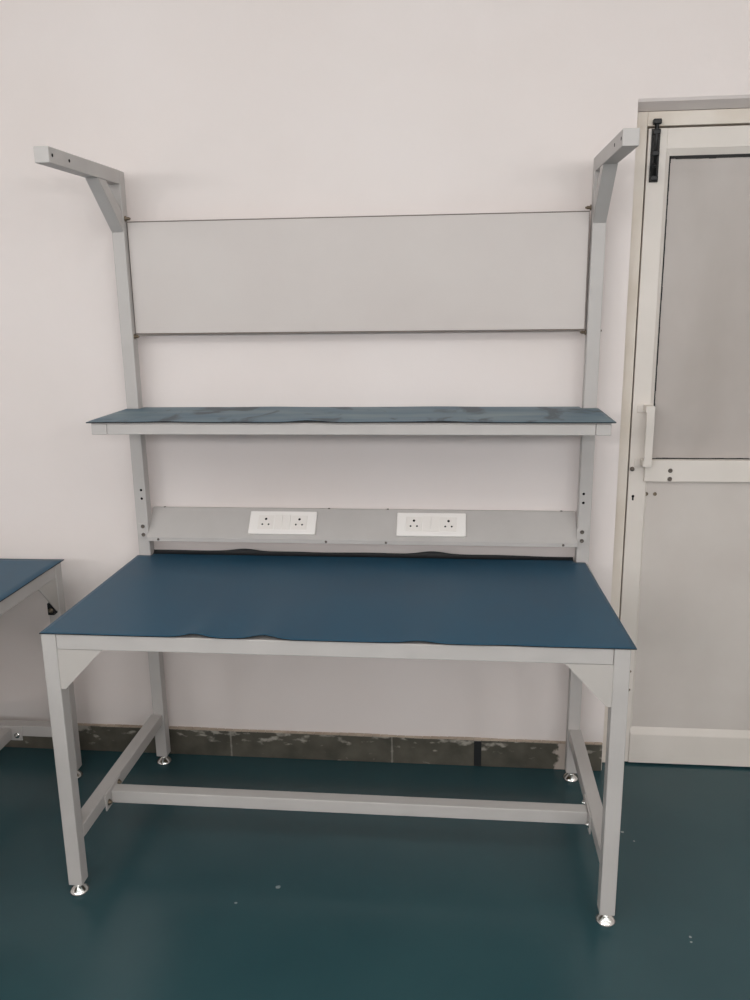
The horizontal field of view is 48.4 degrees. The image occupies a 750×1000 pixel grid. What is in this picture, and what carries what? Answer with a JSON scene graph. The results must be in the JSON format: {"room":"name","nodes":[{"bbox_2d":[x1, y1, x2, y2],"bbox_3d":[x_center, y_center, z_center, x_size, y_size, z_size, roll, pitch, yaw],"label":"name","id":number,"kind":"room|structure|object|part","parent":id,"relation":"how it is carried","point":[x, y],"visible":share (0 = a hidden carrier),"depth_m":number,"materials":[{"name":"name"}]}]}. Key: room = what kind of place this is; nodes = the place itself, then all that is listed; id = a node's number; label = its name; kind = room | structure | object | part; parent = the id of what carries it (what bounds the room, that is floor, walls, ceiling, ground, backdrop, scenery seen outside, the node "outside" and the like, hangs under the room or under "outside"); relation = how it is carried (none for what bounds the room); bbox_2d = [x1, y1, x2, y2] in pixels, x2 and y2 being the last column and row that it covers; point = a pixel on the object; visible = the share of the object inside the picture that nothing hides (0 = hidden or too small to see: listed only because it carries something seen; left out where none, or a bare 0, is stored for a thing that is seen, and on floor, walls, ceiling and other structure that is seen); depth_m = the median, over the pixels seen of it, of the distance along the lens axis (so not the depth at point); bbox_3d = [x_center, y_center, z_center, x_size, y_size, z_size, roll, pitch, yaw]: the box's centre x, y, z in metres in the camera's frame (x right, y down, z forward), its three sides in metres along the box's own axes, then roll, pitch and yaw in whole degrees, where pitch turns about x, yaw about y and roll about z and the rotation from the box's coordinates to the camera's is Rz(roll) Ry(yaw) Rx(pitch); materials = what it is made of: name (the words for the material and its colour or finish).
{"room":"electronics workshop","nodes":[
{"label":"electronics workshop","id":0,"kind":"room"},
{"bbox_2d":[0,0,749,768],"bbox_3d":[0.100,-0.537,2.759,8.200,3.000,0.200,1,13,6],"label":"wall","id":1,"kind":"structure","parent":0,"point":[206,109],"depth_m":2.66,"materials":[{"name":"paint"}]},
{"bbox_2d":[4,723,602,770],"bbox_3d":[-1.588,0.876,3.158,4.789,0.111,0.009,1,13,6],"label":"baseboard","id":2,"kind":"structure","parent":1,"relation":"attached to","point":[443,750],"depth_m":3.01,"materials":[{"name":"stone"}]},
{"bbox_2d":[602,108,749,761],"bbox_3d":[1.294,-0.113,2.731,1.007,2.157,0.080,1,13,6],"label":"trim","id":3,"kind":"structure","parent":1,"relation":"attached to","point":[713,117],"depth_m":2.60,"materials":[{"name":"paint"}]},
{"bbox_2d":[619,118,749,766],"bbox_3d":[1.290,-0.096,2.691,0.918,2.126,0.086,1,13,6],"label":"door","id":4,"kind":"structure","parent":1,"relation":"in","point":[685,593],"depth_m":2.72,"materials":[{"name":"beige paint"}]},
{"bbox_3d":[0.900,0.367,2.860,0.006,0.890,0.029,1,13,6],"label":"panel moulding","id":5,"kind":"part","parent":4,"relation":"part of","materials":[{"name":"beige paint"}]},
{"bbox_3d":[0.868,-0.204,2.687,0.045,0.202,0.046,1,13,6],"label":"pull handle","id":6,"kind":"part","parent":4,"relation":"part of","materials":[{"name":"beige paint"}]},
{"bbox_3d":[1.333,0.867,2.939,0.861,0.136,0.043,1,13,6],"label":"rail","id":7,"kind":"part","parent":4,"relation":"part of","materials":[{"name":"white metal"}]},
{"bbox_3d":[1.298,0.369,2.823,0.794,0.888,0.024,1,13,6],"label":"panel","id":8,"kind":"part","parent":4,"relation":"part of","materials":[{"name":"paint"}]},
{"bbox_3d":[1.289,-0.097,2.709,0.816,0.071,0.051,1,13,6],"label":"rail","id":9,"kind":"part","parent":4,"relation":"part of","materials":[{"name":"white metal"}]},
{"bbox_3d":[1.286,-0.585,2.599,0.790,0.938,0.006,1,13,6],"label":"glass pane","id":10,"kind":"part","parent":4,"relation":"part of","materials":[{"name":"glass"}]},
{"bbox_2d":[0,747,749,999],"bbox_3d":[-0.208,1.753,-0.158,8.500,0.100,7.269,1,13,6],"label":"floor","id":11,"kind":"structure","parent":0,"point":[180,902],"depth_m":2.35,"materials":[{"name":"teal paint"}]},
{"bbox_2d":[0,562,82,778],"bbox_3d":[-1.475,0.758,2.184,0.737,0.787,1.514,1,13,6],"label":"workbench","id":12,"kind":"object","parent":11,"relation":"on","point":[49,584],"visible":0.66,"depth_m":2.81,"materials":[{"name":"silver metal"}]},
{"bbox_3d":[-1.352,0.976,2.224,0.040,0.040,1.411,1,13,6],"label":"long rail","id":13,"kind":"part","parent":12,"relation":"part of","materials":[{"name":"grey metal"}]},
{"bbox_3d":[-1.402,0.797,2.940,0.643,0.040,0.040,1,13,6],"label":"rail","id":14,"kind":"part","parent":12,"relation":"part of","materials":[{"name":"grey metal"}]},
{"bbox_2d":[0,559,63,601],"bbox_3d":[-1.479,0.372,2.095,0.734,0.005,1.518,1,13,6],"label":"rubber mat","id":15,"kind":"object","parent":12,"relation":"on","point":[15,574],"visible":1,"depth_m":2.67,"materials":[{"name":"blue rubber"}]},
{"bbox_3d":[-1.064,0.577,2.854,0.040,0.754,0.040,1,13,6],"label":"leg","id":16,"kind":"part","parent":12,"relation":"part of","materials":[{"name":"grey metal"}]},
{"bbox_2d":[33,128,639,927],"bbox_3d":[-0.090,0.053,2.412,1.515,2.018,0.767,1,13,6],"label":"workbench","id":17,"kind":"object","parent":11,"relation":"on","point":[513,271],"visible":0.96,"depth_m":2.55,"materials":[{"name":"silver metal"}]},
{"bbox_3d":[-0.844,0.711,2.276,0.040,0.754,0.040,1,13,6],"label":"leg","id":18,"kind":"part","parent":17,"relation":"part of","materials":[{"name":"grey metal"}]},
{"bbox_3d":[-0.825,-0.933,2.338,0.041,0.045,0.446,1,13,6],"label":"overhead arm","id":19,"kind":"part","parent":17,"relation":"part of","materials":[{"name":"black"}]},
{"bbox_3d":[-0.807,0.856,2.660,0.040,0.040,0.643,1,13,6],"label":"rail","id":20,"kind":"part","parent":17,"relation":"part of","materials":[{"name":"grey metal"}]},
{"bbox_3d":[-0.782,-0.046,2.796,0.047,1.984,0.040,1,13,6],"label":"post","id":21,"kind":"part","parent":17,"relation":"part of","materials":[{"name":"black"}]},
{"bbox_3d":[-0.780,0.103,2.809,0.034,0.051,0.003,1,13,6],"label":"mounting plate","id":22,"kind":"part","parent":17,"relation":"part of","materials":[{"name":"grey metal"}]},
{"bbox_2d":[257,515,273,528],"bbox_3d":[-0.364,0.074,2.782,0.052,0.039,0.036,1,13,6],"label":"socket","id":23,"kind":"object","parent":17,"relation":"attached to","point":[263,521],"depth_m":2.78,"materials":[{"name":"white plastic"}]},
{"bbox_2d":[274,515,282,528],"bbox_3d":[-0.321,0.073,2.777,0.025,0.042,0.037,1,13,6],"label":"rocker switch","id":24,"kind":"object","parent":17,"relation":"attached to","point":[278,519],"depth_m":2.78,"materials":[{"name":"white plastic"}]},
{"bbox_3d":[-0.307,0.077,2.781,0.226,0.066,0.062,1,13,6],"label":"socket plate","id":25,"kind":"part","parent":17,"relation":"part of","materials":[{"name":"white plastic"}]},
{"bbox_2d":[282,515,290,528],"bbox_3d":[-0.295,0.073,2.775,0.025,0.042,0.037,1,13,6],"label":"rocker switch","id":26,"kind":"object","parent":17,"relation":"attached to","point":[286,519],"depth_m":2.77,"materials":[{"name":"white plastic"}]},
{"bbox_2d":[291,516,307,529],"bbox_3d":[-0.252,0.075,2.771,0.052,0.039,0.036,1,13,6],"label":"socket","id":27,"kind":"object","parent":17,"relation":"attached to","point":[297,522],"depth_m":2.77,"materials":[{"name":"white plastic"}]},
{"bbox_2d":[39,549,636,649],"bbox_3d":[-0.084,0.262,2.440,1.513,0.023,0.721,1,13,6],"label":"rubber mat","id":28,"kind":"object","parent":17,"relation":"on","point":[435,597],"visible":1,"depth_m":2.37,"materials":[{"name":"blue rubber"}]},
{"bbox_3d":[-0.093,0.899,2.474,1.411,0.040,0.040,1,13,6],"label":"long rail","id":29,"kind":"part","parent":17,"relation":"part of","materials":[{"name":"grey metal"}]},
{"bbox_2d":[86,406,615,422],"bbox_3d":[-0.074,-0.260,2.513,1.502,0.009,0.347,1,13,6],"label":"rubber mat","id":30,"kind":"object","parent":17,"relation":"on","point":[414,414],"visible":1,"depth_m":2.48,"materials":[{"name":"blue rubber"}]},
{"bbox_3d":[-0.086,-0.202,2.371,1.392,0.031,0.025,1,13,6],"label":"rail","id":31,"kind":"part","parent":17,"relation":"part of","materials":[{"name":"grey metal"}]},
{"bbox_2d":[406,517,421,530],"bbox_3d":[0.127,0.078,2.734,0.052,0.039,0.036,1,13,6],"label":"socket","id":32,"kind":"object","parent":17,"relation":"attached to","point":[412,523],"depth_m":2.73,"materials":[{"name":"white plastic"}]},
{"bbox_2d":[423,516,430,530],"bbox_3d":[0.170,0.078,2.729,0.025,0.042,0.037,1,13,6],"label":"rocker switch","id":33,"kind":"object","parent":17,"relation":"attached to","point":[426,519],"depth_m":2.73,"materials":[{"name":"white plastic"}]},
{"bbox_3d":[0.184,0.081,2.733,0.226,0.066,0.062,1,13,6],"label":"socket plate","id":34,"kind":"part","parent":17,"relation":"part of","materials":[{"name":"white plastic"}]},
{"bbox_2d":[431,516,438,530],"bbox_3d":[0.197,0.078,2.727,0.025,0.042,0.037,1,13,6],"label":"rocker switch","id":35,"kind":"object","parent":17,"relation":"attached to","point":[434,519],"depth_m":2.73,"materials":[{"name":"white plastic"}]},
{"bbox_2d":[440,517,456,531],"bbox_3d":[0.240,0.079,2.723,0.052,0.039,0.036,1,13,6],"label":"socket","id":36,"kind":"object","parent":17,"relation":"attached to","point":[447,524],"depth_m":2.72,"materials":[{"name":"white plastic"}]},
{"bbox_3d":[0.661,0.117,2.668,0.034,0.051,0.003,1,13,6],"label":"mounting plate","id":37,"kind":"part","parent":17,"relation":"part of","materials":[{"name":"grey metal"}]},
{"bbox_3d":[0.645,0.870,2.518,0.040,0.040,0.643,1,13,6],"label":"rail","id":38,"kind":"part","parent":17,"relation":"part of","materials":[{"name":"grey metal"}]},
{"bbox_3d":[0.668,-0.032,2.654,0.048,1.984,0.040,1,13,6],"label":"post","id":39,"kind":"part","parent":17,"relation":"part of","materials":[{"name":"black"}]},
{"bbox_3d":[0.609,0.725,2.133,0.040,0.754,0.040,1,13,6],"label":"leg","id":40,"kind":"part","parent":17,"relation":"part of","materials":[{"name":"grey metal"}]},
{"bbox_3d":[0.632,-0.917,2.196,0.041,0.048,0.446,1,13,6],"label":"overhead arm","id":41,"kind":"part","parent":17,"relation":"part of","materials":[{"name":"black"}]}
]}

